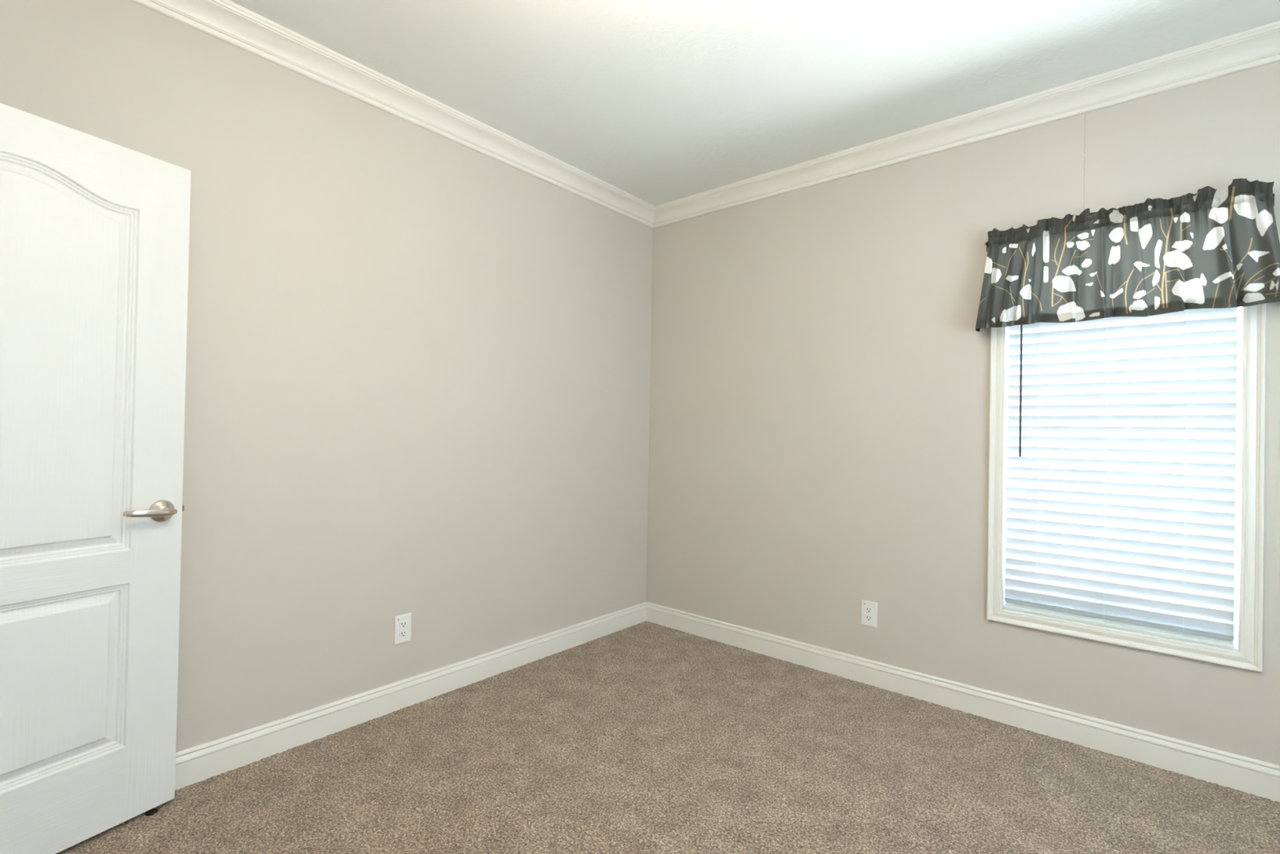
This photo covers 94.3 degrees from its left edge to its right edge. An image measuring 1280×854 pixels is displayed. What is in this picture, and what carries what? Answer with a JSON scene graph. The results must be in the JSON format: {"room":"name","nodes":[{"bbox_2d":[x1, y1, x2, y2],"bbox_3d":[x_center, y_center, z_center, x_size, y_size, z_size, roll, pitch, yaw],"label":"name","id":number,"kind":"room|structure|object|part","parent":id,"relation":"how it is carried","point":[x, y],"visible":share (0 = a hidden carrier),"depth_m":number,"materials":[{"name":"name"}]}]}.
{"room":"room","nodes":[
{"label":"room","id":0,"kind":"room"},
{"bbox_2d":[0,0,653,752],"bbox_3d":[-1.015,-0.101,2.580,0.140,2.760,3.440,1,-1,40],"label":"wall","id":1,"kind":"structure","parent":0,"point":[417,376],"depth_m":2.35,"materials":[{"name":"beige paint"}]},
{"bbox_2d":[128,0,655,227],"bbox_3d":[-0.906,-1.331,2.519,0.084,0.096,3.160,1,-1,40],"label":"crown molding","id":2,"kind":"structure","parent":1,"relation":"attached to","point":[227,21],"depth_m":2.36,"materials":[{"name":"white paint"}]},
{"bbox_2d":[393,613,411,644],"bbox_3d":[-0.997,0.848,2.498,0.010,0.116,0.073,1,-1,40],"label":"wall outlet","id":3,"kind":"object","parent":1,"relation":"attached to","point":[402,623],"visible":1,"depth_m":2.49,"materials":[{"name":"white plastic"}]},
{"bbox_2d":[399,629,407,637],"bbox_3d":[-0.995,0.868,2.496,0.003,0.027,0.034,1,-1,40],"label":"receptacle","id":4,"kind":"object","parent":3,"relation":"attached to","point":[402,633],"depth_m":2.50,"materials":[{"name":"grey plastic"}]},
{"bbox_2d":[399,620,407,627],"bbox_3d":[-0.994,0.829,2.496,0.003,0.027,0.034,1,-1,40],"label":"receptacle","id":5,"kind":"object","parent":3,"relation":"attached to","point":[402,624],"depth_m":2.50,"materials":[{"name":"grey plastic"}]},
{"bbox_2d":[174,601,646,790],"bbox_3d":[-0.979,1.125,2.519,0.016,0.118,3.160,1,-1,40],"label":"baseboard","id":6,"kind":"structure","parent":1,"relation":"attached to","point":[200,762],"depth_m":2.40,"materials":[{"name":"white paint"}]},
{"bbox_2d":[56,620,1279,853],"bbox_3d":[0.387,1.196,1.359,3.600,0.005,3.160,1,-1,40],"label":"floor","id":7,"kind":"structure","parent":0,"point":[646,737],"depth_m":2.01,"materials":[{"name":"brown carpet"}]},
{"bbox_2d":[145,808,158,815],"bbox_3d":[-1.475,1.160,1.795,0.032,0.010,0.032,1,-1,40],"label":"door stop","id":8,"kind":"object","parent":7,"relation":"on","point":[153,811],"visible":1,"depth_m":1.79,"materials":[{"name":"black rubber"}]},
{"bbox_2d":[229,0,1279,205],"bbox_3d":[0.437,-1.424,1.383,3.880,0.120,3.440,1,-1,40],"label":"ceiling","id":9,"kind":"structure","parent":0,"point":[660,102],"depth_m":2.19,"materials":[{"name":"white paint"}]},
{"bbox_2d":[645,61,1279,765],"bbox_3d":[1.478,-0.052,2.629,3.600,2.760,0.140,1,-1,40],"label":"wall","id":10,"kind":"structure","parent":0,"point":[820,385],"depth_m":2.77,"materials":[{"name":"beige paint"}]},
{"bbox_2d":[861,600,877,627],"bbox_3d":[1.093,0.890,2.833,0.073,0.116,0.010,1,-1,40],"label":"wall outlet","id":11,"kind":"object","parent":10,"relation":"attached to","point":[868,609],"visible":1,"depth_m":2.83,"materials":[{"name":"white plastic"}]},
{"bbox_2d":[865,614,872,621],"bbox_3d":[1.090,0.910,2.831,0.034,0.027,0.003,1,-1,40],"label":"receptacle","id":12,"kind":"object","parent":11,"relation":"attached to","point":[868,617],"depth_m":2.83,"materials":[{"name":"grey plastic"}]},
{"bbox_2d":[865,606,872,613],"bbox_3d":[1.091,0.871,2.831,0.034,0.027,0.003,1,-1,40],"label":"receptacle","id":13,"kind":"object","parent":11,"relation":"attached to","point":[868,609],"depth_m":2.83,"materials":[{"name":"grey plastic"}]},
{"bbox_2d":[645,601,1279,801],"bbox_3d":[1.404,1.171,2.558,3.600,0.118,0.016,1,-1,40],"label":"baseboard","id":14,"kind":"structure","parent":10,"relation":"attached to","point":[1260,778],"depth_m":2.45,"materials":[{"name":"white paint"}]},
{"bbox_2d":[653,20,1279,228],"bbox_3d":[1.429,-1.286,2.555,3.600,0.096,0.084,1,-1,40],"label":"crown molding","id":15,"kind":"structure","parent":10,"relation":"attached to","point":[1258,46],"depth_m":2.46,"materials":[{"name":"white paint"}]},
{"bbox_2d":[986,302,1266,672],"bbox_3d":[1.833,0.050,2.309,0.809,1.538,0.154,1,-1,40],"label":"window","id":16,"kind":"structure","parent":10,"relation":"in","point":[1246,653],"depth_m":2.08,"materials":[{"name":"white paint"}]},
{"bbox_2d":[1004,306,1237,648],"bbox_3d":[1.809,0.049,2.284,0.688,1.425,0.066,1,-1,40],"label":"window blind","id":17,"kind":"object","parent":16,"relation":"attached to","point":[1121,490],"visible":0.86,"depth_m":2.25,"materials":[{"name":"white plastic"}]},
{"bbox_3d":[1.636,0.066,2.435,0.004,1.374,0.031,1,-1,40],"label":"ladder cord","id":18,"kind":"part","parent":17,"relation":"part of","materials":[{"name":"white fabric"}]},
{"bbox_3d":[1.801,0.068,2.295,0.004,1.374,0.031,1,-1,40],"label":"ladder cord","id":19,"kind":"part","parent":17,"relation":"part of","materials":[{"name":"white fabric"}]},
{"bbox_3d":[1.798,0.752,2.282,0.684,0.010,0.041,1,7,40],"label":"rail","id":20,"kind":"part","parent":17,"relation":"part of","materials":[{"name":"white plastic"}]},
{"bbox_3d":[1.973,0.070,2.149,0.004,1.374,0.031,1,-1,40],"label":"ladder cord","id":21,"kind":"part","parent":17,"relation":"part of","materials":[{"name":"white fabric"}]},
{"bbox_3d":[1.865,0.050,2.347,0.707,1.436,0.045,1,-1,40],"label":"frame","id":22,"kind":"part","parent":16,"relation":"part of","materials":[{"name":"white plastic"}]},
{"bbox_2d":[985,193,1275,252],"bbox_3d":[1.786,-0.767,2.245,0.850,0.040,0.074,1,-1,40],"label":"curtain rod","id":23,"kind":"object","parent":10,"relation":"attached to","point":[1273,194],"visible":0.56,"depth_m":2.24,"materials":[{"name":"brown metal"}]},
{"bbox_2d":[975,177,1279,331],"bbox_3d":[1.764,-0.612,2.216,0.915,0.438,0.137,1,-1,40],"label":"curtain valance","id":24,"kind":"object","parent":23,"relation":"hanging from","point":[1211,247],"visible":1,"depth_m":2.15,"materials":[{"name":"grey fabric"}]},
{"bbox_3d":[-0.656,-0.116,0.112,3.600,2.760,0.140,1,-1,40],"label":"wall","id":25,"kind":"structure","parent":0,"visible":0},
{"bbox_2d":[0,102,191,853],"bbox_3d":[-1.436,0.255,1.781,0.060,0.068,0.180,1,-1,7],"label":"door","id":26,"kind":"structure","parent":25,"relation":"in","point":[95,231],"depth_m":1.64,"materials":[{"name":"white wood"}]},
{"bbox_3d":[-1.440,0.254,1.751,0.035,0.025,0.129,1,-1,27],"label":"lever","id":27,"kind":"part","parent":26,"relation":"part of","materials":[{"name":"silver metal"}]}
]}

